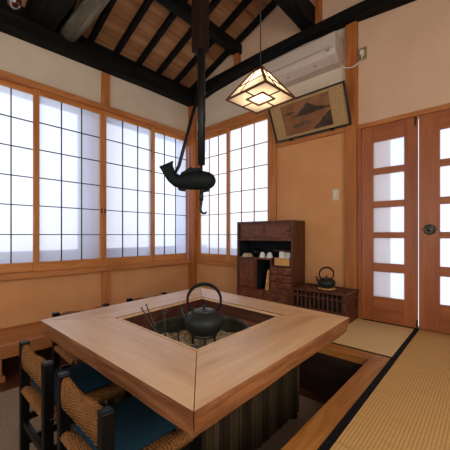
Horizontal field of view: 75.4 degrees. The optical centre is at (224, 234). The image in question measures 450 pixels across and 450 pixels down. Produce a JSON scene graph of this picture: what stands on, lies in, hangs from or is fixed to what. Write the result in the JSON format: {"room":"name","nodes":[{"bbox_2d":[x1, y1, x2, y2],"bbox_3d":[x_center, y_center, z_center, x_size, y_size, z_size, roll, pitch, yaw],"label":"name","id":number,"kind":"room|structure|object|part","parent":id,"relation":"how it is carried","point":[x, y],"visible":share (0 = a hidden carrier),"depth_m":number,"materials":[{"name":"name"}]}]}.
{"room":"japanese dining room","nodes":[
{"label":"japanese dining room","id":0,"kind":"room"},
{"bbox_2d":[0,32,187,328],"bbox_3d":[-2.185,-0.590,3.037,0.120,3.660,5.050,0,0,42],"label":"wall","id":1,"kind":"structure","parent":0,"point":[22,301],"depth_m":3.44,"materials":[{"name":"beige paint"}]},
{"bbox_2d":[0,79,187,273],"bbox_3d":[-1.538,-0.583,3.660,0.066,1.940,2.803,0,0,42],"label":"window","id":2,"kind":"structure","parent":1,"relation":"in","point":[36,265],"depth_m":3.61,"materials":[{"name":"brown wood"}]},
{"bbox_3d":[-2.256,-0.583,2.898,0.030,1.940,0.710,0,0,42],"label":"sash","id":3,"kind":"part","parent":2,"relation":"part of","materials":[{"name":"white paper"}]},
{"bbox_3d":[-1.784,-0.583,3.367,0.030,1.940,0.749,0,0,42],"label":"sash","id":4,"kind":"part","parent":2,"relation":"part of","materials":[{"name":"white paper"}]},
{"bbox_3d":[-1.275,-0.583,3.926,0.030,1.940,0.759,0,0,42],"label":"sash","id":5,"kind":"part","parent":2,"relation":"part of","materials":[{"name":"white paper"}]},
{"bbox_3d":[-0.848,-0.583,4.445,0.030,1.940,0.713,0,0,42],"label":"sash","id":6,"kind":"part","parent":2,"relation":"part of","materials":[{"name":"white paper"}]},
{"bbox_2d":[177,141,184,245],"bbox_3d":[-0.733,-0.780,5.197,0.040,1.940,0.300,0,0,42],"label":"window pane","id":7,"kind":"structure","parent":2,"relation":"attached to","point":[180,200],"depth_m":5.11,"materials":[{"name":"white paper"}]},
{"bbox_2d":[0,69,189,137],"bbox_3d":[-1.546,-1.587,3.620,0.080,0.065,2.873,0,0,42],"label":"trim","id":8,"kind":"structure","parent":1,"relation":"attached to","point":[4,75],"depth_m":3.42,"materials":[{"name":"brown wood"}]},
{"bbox_2d":[0,0,189,89],"bbox_3d":[-2.174,-2.268,2.945,0.020,0.195,4.910,0,0,42],"label":"trim","id":9,"kind":"structure","parent":1,"relation":"attached to","point":[4,4],"depth_m":3.59,"materials":[{"name":"beige paint"}]},
{"bbox_2d":[0,259,190,280],"bbox_3d":[-1.543,0.420,3.616,0.090,0.064,2.873,0,0,42],"label":"trim","id":10,"kind":"structure","parent":1,"relation":"attached to","point":[36,274],"depth_m":3.43,"materials":[{"name":"brown wood"}]},
{"bbox_2d":[95,113,98,258],"bbox_3d":[-1.590,-0.584,3.705,0.080,1.941,0.100,0,0,42],"label":"trim","id":11,"kind":"structure","parent":1,"relation":"attached to","point":[96,115],"depth_m":3.66,"materials":[{"name":"wood"}]},
{"bbox_2d":[0,7,196,106],"bbox_3d":[-2.126,-2.120,2.901,0.149,0.280,4.910,0,0,42],"label":"ceiling beam","id":12,"kind":"structure","parent":1,"relation":"attached to","point":[12,24],"depth_m":3.40,"materials":[{"name":"brown wood"}]},
{"bbox_2d":[101,271,109,305],"bbox_3d":[-1.507,0.847,3.671,0.050,0.787,0.102,0,0,42],"label":"trim","id":13,"kind":"structure","parent":1,"relation":"attached to","point":[105,276],"depth_m":3.65,"materials":[{"name":"brown wood"}]},
{"bbox_2d":[101,72,109,105],"bbox_3d":[-1.507,-1.825,3.671,0.050,0.409,0.102,0,0,42],"label":"trim","id":14,"kind":"structure","parent":1,"relation":"attached to","point":[105,78],"depth_m":3.65,"materials":[{"name":"brown wood"}]},
{"bbox_2d":[21,0,271,87],"bbox_3d":[-0.400,-3.270,1.344,5.400,2.012,5.150,0,0,42],"label":"ceiling","id":15,"kind":"structure","parent":0,"point":[121,15],"depth_m":3.69,"materials":[{"name":"brown wood"}]},
{"bbox_2d":[7,0,21,9],"bbox_3d":[-1.450,-2.172,2.002,0.086,1.225,0.085,0,0,42],"label":"hanging ornament","id":16,"kind":"object","parent":15,"relation":"hanging from","point":[14,4],"visible":1,"depth_m":1.99,"materials":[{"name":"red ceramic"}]},
{"bbox_2d":[25,0,31,14],"bbox_3d":[-0.290,-3.207,1.435,5.102,1.894,0.052,0,0,42],"label":"rafter","id":17,"kind":"object","parent":15,"relation":"attached to","point":[28,2],"depth_m":2.99,"materials":[{"name":"brown wood"}]},
{"bbox_2d":[28,0,75,30],"bbox_3d":[-0.159,-2.315,1.460,4.920,0.250,0.225,0,0,42],"label":"ceiling beam","id":18,"kind":"structure","parent":15,"relation":"attached to","point":[48,14],"depth_m":2.88,"materials":[{"name":"brown wood"}]},
{"bbox_2d":[59,0,77,28],"bbox_3d":[-0.073,-3.207,1.673,5.102,1.894,0.052,0,0,42],"label":"rafter","id":19,"kind":"object","parent":15,"relation":"attached to","point":[69,12],"depth_m":3.15,"materials":[{"name":"brown wood"}]},
{"bbox_2d":[88,0,116,44],"bbox_3d":[0.144,-3.207,1.911,5.102,1.894,0.052,0,0,42],"label":"rafter","id":20,"kind":"object","parent":15,"relation":"attached to","point":[106,11],"depth_m":3.32,"materials":[{"name":"brown wood"}]},
{"bbox_2d":[113,0,153,56],"bbox_3d":[0.360,-3.207,2.149,5.102,1.894,0.052,0,0,42],"label":"rafter","id":21,"kind":"object","parent":15,"relation":"attached to","point":[144,7],"depth_m":3.46,"materials":[{"name":"brown wood"}]},
{"bbox_2d":[136,0,187,67],"bbox_3d":[0.577,-3.207,2.387,5.102,1.894,0.052,0,0,42],"label":"rafter","id":22,"kind":"object","parent":15,"relation":"attached to","point":[171,17],"depth_m":3.69,"materials":[{"name":"brown wood"}]},
{"bbox_2d":[159,0,215,214],"bbox_3d":[-0.234,-1.636,1.836,0.353,3.017,0.112,0,0,3],"label":"hook","id":23,"kind":"object","parent":15,"relation":"hanging from","point":[191,178],"visible":1,"depth_m":1.80,"materials":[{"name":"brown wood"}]},
{"bbox_2d":[156,0,220,76],"bbox_3d":[0.794,-3.207,2.625,5.102,1.894,0.052,0,0,42],"label":"rafter","id":24,"kind":"object","parent":15,"relation":"attached to","point":[212,5],"depth_m":3.88,"materials":[{"name":"brown wood"}]},
{"bbox_2d":[174,0,251,84],"bbox_3d":[1.010,-3.207,2.864,5.102,1.894,0.052,0,0,42],"label":"rafter","id":25,"kind":"object","parent":15,"relation":"attached to","point":[239,9],"depth_m":3.77,"materials":[{"name":"brown wood"}]},
{"bbox_2d":[190,0,276,91],"bbox_3d":[1.227,-3.207,3.102,5.102,1.894,0.052,0,0,42],"label":"rafter","id":26,"kind":"object","parent":15,"relation":"attached to","point":[272,4],"depth_m":3.96,"materials":[{"name":"brown wood"}]},
{"bbox_2d":[225,0,295,113],"bbox_3d":[0.288,-2.095,2.354,0.400,2.014,0.429,0,0,-44],"label":"pendant lamp","id":27,"kind":"object","parent":15,"relation":"hanging from","point":[260,91],"visible":1,"depth_m":2.32,"materials":[{"name":"beige paper"}]},
{"bbox_3d":[0.204,-1.208,2.275,0.141,0.215,0.400,0,0,-44],"label":"paper panel","id":28,"kind":"part","parent":27,"relation":"part of","materials":[{"name":"beige paper"}]},
{"bbox_3d":[0.288,-1.205,2.354,0.400,0.234,0.428,0,0,-44],"label":"lamp frame","id":29,"kind":"part","parent":27,"relation":"part of","materials":[{"name":"brown wood"}]},
{"bbox_3d":[0.288,-1.111,2.354,0.178,0.001,0.168,0,0,42],"label":"pane","id":30,"kind":"part","parent":27,"relation":"part of","materials":[{"name":"white paper"}]},
{"bbox_3d":[0.372,-1.208,2.266,0.372,0.215,0.155,0,0,-44],"label":"paper panel","id":31,"kind":"part","parent":27,"relation":"part of","materials":[{"name":"beige paper"}]},
{"bbox_2d":[0,347,328,404],"bbox_3d":[-0.331,1.300,1.383,5.150,0.120,5.100,0,0,42],"label":"floor","id":32,"kind":"structure","parent":0,"point":[10,366],"depth_m":2.61,"materials":[{"name":"brown wood"}]},
{"bbox_2d":[0,321,51,382],"bbox_3d":[-2.033,1.085,2.682,0.578,0.310,3.030,0,0,42],"label":"bench","id":33,"kind":"object","parent":32,"relation":"on","point":[10,337],"visible":0.16,"depth_m":2.65,"materials":[{"name":"brown wood"}]},
{"bbox_3d":[-1.966,1.143,2.445,0.160,0.194,0.170,0,0,42],"label":"leg","id":34,"kind":"part","parent":33,"relation":"part of","materials":[{"name":"brown wood"}]},
{"bbox_3d":[-2.033,0.988,2.682,0.578,0.115,3.030,0,0,42],"label":"seat","id":35,"kind":"part","parent":33,"relation":"part of","materials":[{"name":"brown wood"}]},
{"bbox_2d":[0,387,323,449],"bbox_3d":[-1.134,1.235,1.336,2.185,0.008,3.650,0,0,42],"label":"rug","id":36,"kind":"object","parent":32,"relation":"on","point":[9,399],"visible":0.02,"depth_m":1.90,"materials":[{"name":"carpet"}]},
{"bbox_2d":[19,340,130,449],"bbox_3d":[-0.782,0.891,1.522,0.429,0.680,0.407,0,0,42],"label":"chair","id":37,"kind":"object","parent":36,"relation":"on","point":[32,365],"visible":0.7,"depth_m":1.40,"materials":[{"name":"brown wicker"}]},
{"bbox_3d":[-1.040,0.891,1.510,0.042,0.680,0.042,0,0,42],"label":"post","id":38,"kind":"part","parent":37,"relation":"part of","materials":[{"name":"black paint"}]},
{"bbox_3d":[-0.770,0.891,1.265,0.042,0.680,0.042,0,0,42],"label":"post","id":39,"kind":"part","parent":37,"relation":"part of","materials":[{"name":"black paint"}]},
{"bbox_2d":[31,362,112,405],"bbox_3d":[-0.762,0.741,1.545,0.316,0.049,0.380,0,0,42],"label":"seat cushion","id":40,"kind":"object","parent":37,"relation":"on","point":[85,377],"visible":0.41,"depth_m":1.48,"materials":[{"name":"teal fabric"}]},
{"bbox_3d":[-0.782,0.799,1.522,0.429,0.047,0.407,0,0,42],"label":"rush seat","id":41,"kind":"part","parent":37,"relation":"part of","materials":[{"name":"brown wicker"}]},
{"bbox_3d":[-0.516,1.018,1.527,0.038,0.427,0.038,0,0,42],"label":"leg","id":42,"kind":"part","parent":37,"relation":"part of","materials":[{"name":"black paint"}]},
{"bbox_2d":[52,303,108,424],"bbox_3d":[-0.946,0.891,2.084,0.407,0.680,0.429,0,0,42],"label":"chair","id":43,"kind":"object","parent":36,"relation":"on","point":[57,351],"visible":0.18,"depth_m":2.05,"materials":[{"name":"brown wicker"}]},
{"bbox_3d":[-1.203,0.891,2.073,0.042,0.680,0.042,0,0,42],"label":"post","id":44,"kind":"part","parent":43,"relation":"part of","materials":[{"name":"black paint"}]},
{"bbox_3d":[-0.946,0.799,2.084,0.407,0.047,0.429,0,0,42],"label":"rush seat","id":45,"kind":"part","parent":43,"relation":"part of","materials":[{"name":"brown wicker"}]},
{"bbox_2d":[57,370,200,449],"bbox_3d":[-0.387,0.891,1.176,0.429,0.680,0.407,0,0,42],"label":"chair","id":46,"kind":"object","parent":36,"relation":"on","point":[98,422],"visible":0.69,"depth_m":1.07,"materials":[{"name":"brown wicker"}]},
{"bbox_3d":[-0.644,0.891,1.164,0.042,0.680,0.042,0,0,42],"label":"post","id":47,"kind":"part","parent":46,"relation":"part of","materials":[{"name":"black paint"}]},
{"bbox_3d":[-0.375,0.891,0.919,0.042,0.680,0.042,0,0,42],"label":"post","id":48,"kind":"part","parent":46,"relation":"part of","materials":[{"name":"black paint"}]},
{"bbox_2d":[72,396,176,449],"bbox_3d":[-0.366,0.741,1.199,0.316,0.049,0.380,0,0,42],"label":"seat cushion","id":49,"kind":"object","parent":46,"relation":"on","point":[137,426],"visible":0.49,"depth_m":1.11,"materials":[{"name":"teal fabric"}]},
{"bbox_3d":[-0.387,0.799,1.177,0.429,0.047,0.407,0,0,42],"label":"rush seat","id":50,"kind":"part","parent":46,"relation":"part of","materials":[{"name":"brown wicker"}]},
{"bbox_3d":[-0.121,1.018,1.181,0.038,0.427,0.038,0,0,42],"label":"leg","id":51,"kind":"part","parent":46,"relation":"part of","materials":[{"name":"black paint"}]},
{"bbox_2d":[126,292,166,301],"bbox_3d":[-0.575,0.891,2.551,0.407,0.680,0.429,0,0,42],"label":"chair","id":52,"kind":"object","parent":36,"relation":"on","point":[162,293],"visible":0.09,"depth_m":2.61,"materials":[{"name":"black paint"}]},
{"bbox_2d":[40,287,349,449],"bbox_3d":[-0.169,0.866,1.799,1.438,0.731,1.367,0,0,42],"label":"table","id":53,"kind":"object","parent":36,"relation":"on","point":[237,390],"visible":0.88,"depth_m":1.37,"materials":[{"name":"brown wood"}]},
{"bbox_3d":[-0.434,0.884,1.544,0.778,0.622,0.026,0,0,42],"label":"reed panel","id":54,"kind":"part","parent":53,"relation":"part of","materials":[{"name":"brown wood"}]},
{"bbox_2d":[148,314,248,348],"bbox_3d":[-0.158,0.735,1.810,0.624,0.330,0.624,0,0,42],"label":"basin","id":55,"kind":"object","parent":53,"relation":"in","point":[174,324],"visible":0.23,"depth_m":2.01,"materials":[{"name":"metal"}]},
{"bbox_2d":[161,329,235,344],"bbox_3d":[-0.158,0.746,1.810,0.586,0.189,0.586,0,0,42],"label":"ash","id":56,"kind":"object","parent":55,"relation":"in","point":[185,337],"visible":0.16,"depth_m":1.93},
{"bbox_2d":[141,304,158,333],"bbox_3d":[-0.447,0.570,1.829,0.164,0.262,0.034,0,0,8],"label":"tongs","id":57,"kind":"object","parent":56,"relation":"in","point":[145,304],"visible":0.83,"depth_m":1.83,"materials":[{"name":"metal"}]},
{"bbox_2d":[162,309,166,335],"bbox_3d":[-0.397,0.600,1.902,0.035,0.231,0.038,0,0,0],"label":"skewer","id":58,"kind":"object","parent":56,"relation":"in","point":[163,309],"visible":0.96,"depth_m":1.91,"materials":[{"name":"metal"}]},
{"bbox_2d":[191,334,217,344],"bbox_3d":[-0.129,0.669,1.828,0.172,0.108,0.177,0,0,42],"label":"trivet","id":59,"kind":"object","parent":56,"relation":"on","point":[192,336],"visible":0.42,"depth_m":1.76,"materials":[{"name":"metal"}]},
{"bbox_2d":[179,282,223,336],"bbox_3d":[-0.131,0.456,1.823,0.250,0.319,0.250,0,0,42],"label":"kettle","id":60,"kind":"object","parent":59,"relation":"on","point":[204,321],"visible":1,"depth_m":1.75,"materials":[{"name":"metal"}]},
{"bbox_3d":[-0.255,0.494,1.819,0.068,0.103,0.043,0,0,-13],"label":"spout","id":61,"kind":"part","parent":60,"relation":"part of","materials":[{"name":"metal"}]},
{"bbox_3d":[-0.131,0.391,1.823,0.169,0.190,0.155,0,0,42],"label":"handle","id":62,"kind":"part","parent":60,"relation":"part of","materials":[{"name":"black metal"}]},
{"bbox_3d":[-0.131,0.468,1.823,0.132,0.014,0.132,0,0,42],"label":"lid","id":63,"kind":"part","parent":60,"relation":"part of","materials":[{"name":"metal"}]},
{"bbox_3d":[0.174,0.884,1.633,0.026,0.622,0.948,0,0,42],"label":"reed panel","id":64,"kind":"part","parent":53,"relation":"part of","materials":[{"name":"brown wood"}]},
{"bbox_2d":[197,0,449,294],"bbox_3d":[1.361,-1.430,3.130,5.000,5.340,0.117,0,0,42],"label":"wall","id":65,"kind":"structure","parent":0,"point":[406,68],"depth_m":3.17,"materials":[{"name":"beige paint"}]},
{"bbox_2d":[188,106,196,289],"bbox_3d":[-0.523,-0.410,4.700,0.100,3.300,0.098,0,0,42],"label":"trim","id":66,"kind":"structure","parent":65,"relation":"attached to","point":[192,141],"depth_m":4.66,"materials":[{"name":"brown wood"}]},
{"bbox_2d":[155,0,241,55],"bbox_3d":[-1.456,-2.595,2.293,0.120,0.130,4.912,0,0,42],"label":"ceiling beam","id":67,"kind":"structure","parent":65,"relation":"attached to","point":[182,9],"depth_m":3.63,"materials":[{"name":"brown wood"}]},
{"bbox_2d":[195,259,236,266],"bbox_3d":[0.057,0.420,4.224,1.394,0.064,0.055,0,0,42],"label":"trim","id":68,"kind":"structure","parent":65,"relation":"attached to","point":[200,261],"depth_m":4.35,"materials":[{"name":"brown wood"}]},
{"bbox_2d":[195,110,268,138],"bbox_3d":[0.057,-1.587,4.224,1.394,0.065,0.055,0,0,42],"label":"trim","id":69,"kind":"structure","parent":65,"relation":"attached to","point":[253,116],"depth_m":4.14,"materials":[{"name":"brown wood"}]},
{"bbox_2d":[197,114,268,261],"bbox_3d":[0.042,-0.583,4.254,1.456,1.940,0.064,0,0,42],"label":"window","id":70,"kind":"structure","parent":65,"relation":"in","point":[228,257],"depth_m":4.23,"materials":[{"name":"brown wood"}]},
{"bbox_3d":[-0.204,-0.583,4.501,0.760,1.940,0.030,0,0,42],"label":"sash","id":71,"kind":"part","parent":70,"relation":"part of","materials":[{"name":"white paper"}]},
{"bbox_3d":[0.299,-0.583,3.998,0.731,1.940,0.030,0,0,42],"label":"sash","id":72,"kind":"part","parent":70,"relation":"part of","materials":[{"name":"white paper"}]},
{"bbox_2d":[234,53,240,65],"bbox_3d":[0.173,-2.430,4.083,0.070,0.200,0.072,0,0,42],"label":"trim","id":73,"kind":"structure","parent":65,"relation":"attached to","point":[237,57],"depth_m":4.06,"materials":[{"name":"brown wood"}]},
{"bbox_2d":[269,116,276,220],"bbox_3d":[0.619,-0.380,3.724,0.108,2.480,0.058,0,0,42],"label":"trim","id":74,"kind":"structure","parent":65,"relation":"attached to","point":[272,142],"depth_m":3.70,"materials":[{"name":"brown wood"}]},
{"bbox_2d":[273,0,314,30],"bbox_3d":[-0.666,-2.493,1.575,0.165,0.215,4.912,0,0,42],"label":"ceiling beam","id":75,"kind":"structure","parent":65,"relation":"attached to","point":[301,12],"depth_m":3.15,"materials":[{"name":"brown wood"}]},
{"bbox_2d":[266,30,342,87],"bbox_3d":[0.884,-1.951,3.330,0.845,0.288,0.232,0,0,42],"label":"air conditioner","id":76,"kind":"object","parent":65,"relation":"attached to","point":[322,55],"visible":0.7,"depth_m":3.19,"materials":[{"name":"white plastic"}]},
{"bbox_2d":[341,50,363,67],"bbox_3d":[1.315,-1.810,3.013,0.218,0.160,0.038,0,0,22],"label":"power cord","id":77,"kind":"object","parent":76,"relation":"attached to","point":[361,51],"visible":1,"depth_m":2.98,"materials":[{"name":"white plastic"}]},
{"bbox_2d":[194,0,415,100],"bbox_3d":[1.321,-2.198,3.004,4.810,0.294,0.122,0,0,42],"label":"ceiling beam","id":78,"kind":"structure","parent":65,"relation":"attached to","point":[366,9],"depth_m":3.34,"materials":[{"name":"brown wood"}]},
{"bbox_2d":[268,80,351,142],"bbox_3d":[0.915,-1.334,3.256,0.905,0.402,0.223,0,0,42],"label":"framed painting","id":79,"kind":"object","parent":65,"relation":"attached to","point":[326,108],"visible":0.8,"depth_m":3.20,"materials":[{"name":"brown paper"}]},
{"bbox_2d":[276,127,344,147],"bbox_3d":[0.974,-1.125,3.390,0.863,0.050,0.035,0,0,42],"label":"trim","id":80,"kind":"structure","parent":65,"relation":"attached to","point":[339,130],"depth_m":3.35,"materials":[{"name":"brown wood"}]},
{"bbox_2d":[315,0,321,23],"bbox_3d":[1.056,-2.695,3.285,0.060,0.750,0.062,0,0,42],"label":"trim","id":81,"kind":"structure","parent":65,"relation":"attached to","point":[318,3],"depth_m":3.26,"materials":[{"name":"brown wood"}]},
{"bbox_2d":[332,189,338,200],"bbox_3d":[1.208,-0.439,3.180,0.072,0.123,0.014,0,0,42],"label":"light switch","id":82,"kind":"object","parent":65,"relation":"attached to","point":[335,192],"visible":1,"depth_m":3.18,"materials":[{"name":"beige plastic"}]},
{"bbox_2d":[345,21,357,288],"bbox_3d":[1.335,-0.672,3.058,0.114,3.065,0.080,0,0,42],"label":"trim","id":83,"kind":"structure","parent":65,"relation":"attached to","point":[351,30],"depth_m":3.02,"materials":[{"name":"brown wood"}]},
{"bbox_2d":[357,129,361,318],"bbox_3d":[1.397,-0.120,3.011,0.037,1.960,0.065,0,0,42],"label":"trim","id":84,"kind":"structure","parent":65,"relation":"attached to","point":[358,130],"depth_m":2.98,"materials":[{"name":"brown wood"}]},
{"bbox_2d":[359,46,366,60],"bbox_3d":[1.415,-1.863,2.993,0.076,0.125,0.012,0,0,42],"label":"wall outlet","id":85,"kind":"object","parent":65,"relation":"attached to","point":[363,48],"visible":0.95,"depth_m":2.98,"materials":[{"name":"beige plastic"}]},
{"bbox_2d":[361,116,417,327],"bbox_3d":[1.587,-0.116,2.827,0.490,1.935,0.046,0,0,42],"label":"door","id":86,"kind":"structure","parent":65,"relation":"in","point":[404,312],"depth_m":2.80,"materials":[{"name":"brown wood"}]},
{"bbox_2d":[357,103,449,129],"bbox_3d":[1.782,-1.107,2.658,1.082,0.045,0.070,0,0,42],"label":"trim","id":87,"kind":"structure","parent":65,"relation":"attached to","point":[418,113],"depth_m":2.71,"materials":[{"name":"brown wood"}]},
{"bbox_2d":[362,318,449,334],"bbox_3d":[1.807,0.884,2.687,1.004,0.061,0.074,0,0,42],"label":"trim","id":88,"kind":"structure","parent":65,"relation":"attached to","point":[362,318],"depth_m":2.70,"materials":[{"name":"brown wood"}]},
{"bbox_2d":[419,109,449,333],"bbox_3d":[1.957,-0.116,2.486,0.507,1.935,0.053,0,0,42],"label":"door","id":89,"kind":"structure","parent":65,"relation":"in","point":[433,315],"depth_m":2.58,"materials":[{"name":"brown wood"}]},
{"bbox_3d":[1.818,-0.050,2.588,0.104,0.102,0.017,0,0,42],"label":"handle plate","id":90,"kind":"part","parent":89,"relation":"part of","materials":[{"name":"metal"}]},
{"bbox_2d":[299,352,362,398],"bbox_3d":[-0.294,1.077,1.349,4.950,0.325,5.000,0,0,42],"label":"floor","id":91,"kind":"structure","parent":0,"point":[322,374],"depth_m":2.23,"materials":[{"name":"brown wood"}]},
{"bbox_2d":[317,438,350,449],"bbox_3d":[0.123,0.887,0.188,0.951,0.056,1.963,0,0,42],"label":"mat","id":92,"kind":"object","parent":91,"relation":"on","point":[328,444],"visible":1,"depth_m":1.18,"materials":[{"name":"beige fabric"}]},
{"bbox_2d":[281,354,389,449],"bbox_3d":[-0.226,0.885,0.594,0.107,0.059,3.975,0,0,42],"label":"trim","id":93,"kind":"structure","parent":91,"relation":"on","point":[319,427],"depth_m":1.43,"materials":[{"name":"brown wood"}]},
{"bbox_2d":[318,343,372,364],"bbox_3d":[0.155,0.885,2.861,2.378,0.059,0.109,0,0,42],"label":"trim","id":94,"kind":"structure","parent":91,"relation":"on","point":[342,352],"depth_m":2.14,"materials":[{"name":"brown wood"}]},
{"bbox_2d":[332,319,414,358],"bbox_3d":[0.747,0.887,3.000,1.907,0.056,0.887,0,0,42],"label":"mat","id":95,"kind":"object","parent":91,"relation":"on","point":[370,336],"visible":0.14,"depth_m":2.44,"materials":[{"name":"beige wicker"}]},
{"bbox_2d":[237,220,304,304],"bbox_3d":[0.534,0.346,3.542,0.794,1.022,0.308,0,0,42],"label":"base cabinet","id":96,"kind":"object","parent":95,"relation":"on","point":[288,236],"visible":0.73,"depth_m":3.44,"materials":[{"name":"brown wood"}]},
{"bbox_3d":[0.273,0.473,3.620,0.257,0.361,0.018,0,0,42],"label":"cupboard door","id":97,"kind":"part","parent":96,"relation":"part of","materials":[{"name":"brown wood"}]},
{"bbox_2d":[242,253,252,256],"bbox_3d":[0.286,0.252,3.695,0.121,0.043,0.087,0,0,42],"label":"folded cloth","id":98,"kind":"object","parent":96,"relation":"on","point":[244,254],"visible":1,"depth_m":3.66,"materials":[{"name":"beige fabric"}]},
{"bbox_3d":[0.337,-0.046,3.585,0.398,0.187,0.013,0,0,42],"label":"sliding door","id":99,"kind":"part","parent":96,"relation":"part of","materials":[{"name":"brown wood"}]},
{"bbox_3d":[0.390,0.731,3.661,0.372,0.103,0.246,0,0,42],"label":"drawer","id":100,"kind":"part","parent":96,"relation":"part of","materials":[{"name":"brown wood"}]},
{"bbox_2d":[259,252,265,257],"bbox_3d":[0.456,0.240,3.540,0.080,0.065,0.080,0,0,42],"label":"tea cup","id":101,"kind":"object","parent":96,"relation":"on","point":[262,254],"visible":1,"depth_m":3.51,"materials":[{"name":"white ceramic"}]},
{"bbox_2d":[265,269,269,289],"bbox_3d":[0.508,0.528,3.462,0.059,0.252,0.044,0,0,42],"label":"wooden block","id":102,"kind":"object","parent":96,"relation":"in","point":[267,285],"visible":0.89,"depth_m":3.44,"materials":[{"name":"brown wood"}]},
{"bbox_2d":[266,252,272,257],"bbox_3d":[0.532,0.240,3.470,0.080,0.065,0.080,0,0,42],"label":"tea cup","id":103,"kind":"object","parent":96,"relation":"on","point":[269,254],"visible":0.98,"depth_m":3.44,"materials":[{"name":"white ceramic"}]},
{"bbox_3d":[0.669,0.731,3.407,0.364,0.103,0.246,0,0,42],"label":"drawer","id":104,"kind":"part","parent":96,"relation":"part of","materials":[{"name":"brown wood"}]},
{"bbox_3d":[0.595,-0.046,3.332,0.375,0.187,0.013,0,0,42],"label":"sliding door","id":105,"kind":"part","parent":96,"relation":"part of","materials":[{"name":"brown wood"}]},
{"bbox_3d":[0.711,0.595,3.369,0.252,0.115,0.246,0,0,42],"label":"drawer","id":106,"kind":"part","parent":96,"relation":"part of","materials":[{"name":"brown wood"}]},
{"bbox_3d":[0.711,0.491,3.369,0.252,0.078,0.246,0,0,42],"label":"drawer","id":107,"kind":"part","parent":96,"relation":"part of","materials":[{"name":"brown wood"}]},
{"bbox_3d":[0.711,0.406,3.369,0.252,0.079,0.246,0,0,42],"label":"drawer","id":108,"kind":"part","parent":96,"relation":"part of","materials":[{"name":"brown wood"}]},
{"bbox_2d":[274,257,290,265],"bbox_3d":[0.679,0.303,3.332,0.190,0.083,0.118,0,0,42],"label":"wooden box","id":109,"kind":"object","parent":96,"relation":"on","point":[277,261],"visible":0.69,"depth_m":3.28,"materials":[{"name":"brown wood"}]},
{"bbox_2d":[279,251,284,257],"bbox_3d":[0.651,0.261,3.342,0.065,0.148,0.020,0,0,42],"label":"card","id":110,"kind":"object","parent":109,"relation":"in","point":[281,253],"visible":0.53,"depth_m":3.34,"materials":[{"name":"white paper"}]},
{"bbox_2d":[285,252,290,258],"bbox_3d":[0.714,0.268,3.325,0.070,0.135,0.020,0,0,42],"label":"card","id":111,"kind":"object","parent":109,"relation":"in","point":[287,255],"visible":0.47,"depth_m":3.32,"materials":[{"name":"white paper"}]},
{"bbox_2d":[290,283,358,323],"bbox_3d":[1.035,0.706,3.048,0.584,0.302,0.390,0,0,42],"label":"chest","id":112,"kind":"object","parent":95,"relation":"on","point":[341,301],"visible":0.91,"depth_m":2.91,"materials":[{"name":"brown wood"}]},
{"bbox_2d":[317,286,335,289],"bbox_3d":[1.063,0.557,3.049,0.190,0.011,0.189,0,0,42],"label":"stand","id":113,"kind":"object","parent":112,"relation":"on","point":[319,287],"visible":0.72,"depth_m":3.00,"materials":[{"name":"brown wood"}]},
{"bbox_2d":[316,267,335,287],"bbox_3d":[1.063,0.441,3.049,0.180,0.222,0.180,0,0,42],"label":"kettle","id":114,"kind":"object","parent":113,"relation":"on","point":[323,282],"visible":1,"depth_m":3.00,"materials":[{"name":"metal"}]},
{"bbox_3d":[1.063,0.396,3.049,0.124,0.132,0.114,0,0,42],"label":"handle","id":115,"kind":"part","parent":114,"relation":"part of","materials":[{"name":"black metal"}]},
{"bbox_3d":[1.026,0.811,3.038,0.560,0.091,0.340,0,0,42],"label":"panel","id":116,"kind":"part","parent":112,"relation":"part of","materials":[{"name":"brown wood"}]},
{"bbox_2d":[327,328,449,449],"bbox_3d":[1.445,0.887,1.641,0.951,0.056,1.958,0,0,42],"label":"mat","id":117,"kind":"object","parent":91,"relation":"on","point":[406,406],"visible":0.94,"depth_m":1.48,"materials":[{"name":"beige wicker"}]},
{"bbox_3d":[1.564,-1.480,-0.376,0.100,5.440,5.050,0,0,42],"label":"wall","id":118,"kind":"structure","parent":0,"visible":0},
{"bbox_2d":[58,0,109,41],"bbox_3d":[0.005,-2.257,1.655,4.907,0.263,0.244,0,0,42],"label":"ceiling beam","id":119,"kind":"structure","parent":118,"relation":"attached to","point":[86,12],"depth_m":2.94,"materials":[{"name":"grey wood"}]},
{"label":"outside","id":120,"kind":"structure","parent":0,"visible":0},
{"bbox_2d":[0,245,206,263],"bbox_3d":[-1.844,0.470,3.976,0.040,0.560,4.400,0,0,42],"label":"trim","id":121,"kind":"structure","parent":120,"point":[73,254],"depth_m":3.84,"materials":[{"name":"white paper"}]},
{"bbox_2d":[77,110,94,248],"bbox_3d":[-1.842,-0.780,3.978,0.040,1.940,0.315,0,0,42],"label":"trim","id":122,"kind":"structure","parent":121,"relation":"on","point":[88,123],"depth_m":3.92,"materials":[{"name":"white paper"}]},
{"bbox_2d":[0,85,206,151],"bbox_3d":[-1.844,-1.700,3.976,0.040,0.200,4.400,0,0,42],"label":"trim","id":123,"kind":"structure","parent":122,"relation":"attached to","point":[44,101],"depth_m":3.83,"materials":[{"name":"white paper"}]},
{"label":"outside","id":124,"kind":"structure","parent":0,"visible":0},
{"bbox_2d":[201,247,236,254],"bbox_3d":[0.403,0.485,4.528,2.500,0.530,0.040,0,0,42],"label":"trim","id":125,"kind":"structure","parent":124,"point":[203,249],"depth_m":5.00,"materials":[{"name":"white paper"}]},
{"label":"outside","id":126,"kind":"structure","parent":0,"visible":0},
{"bbox_2d":[374,140,390,297],"bbox_3d":[1.661,-0.150,3.274,0.350,2.300,0.040,0,0,42],"label":"window pane","id":127,"kind":"structure","parent":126,"point":[382,150],"depth_m":3.19,"materials":[{"name":"white paper"}]}
]}

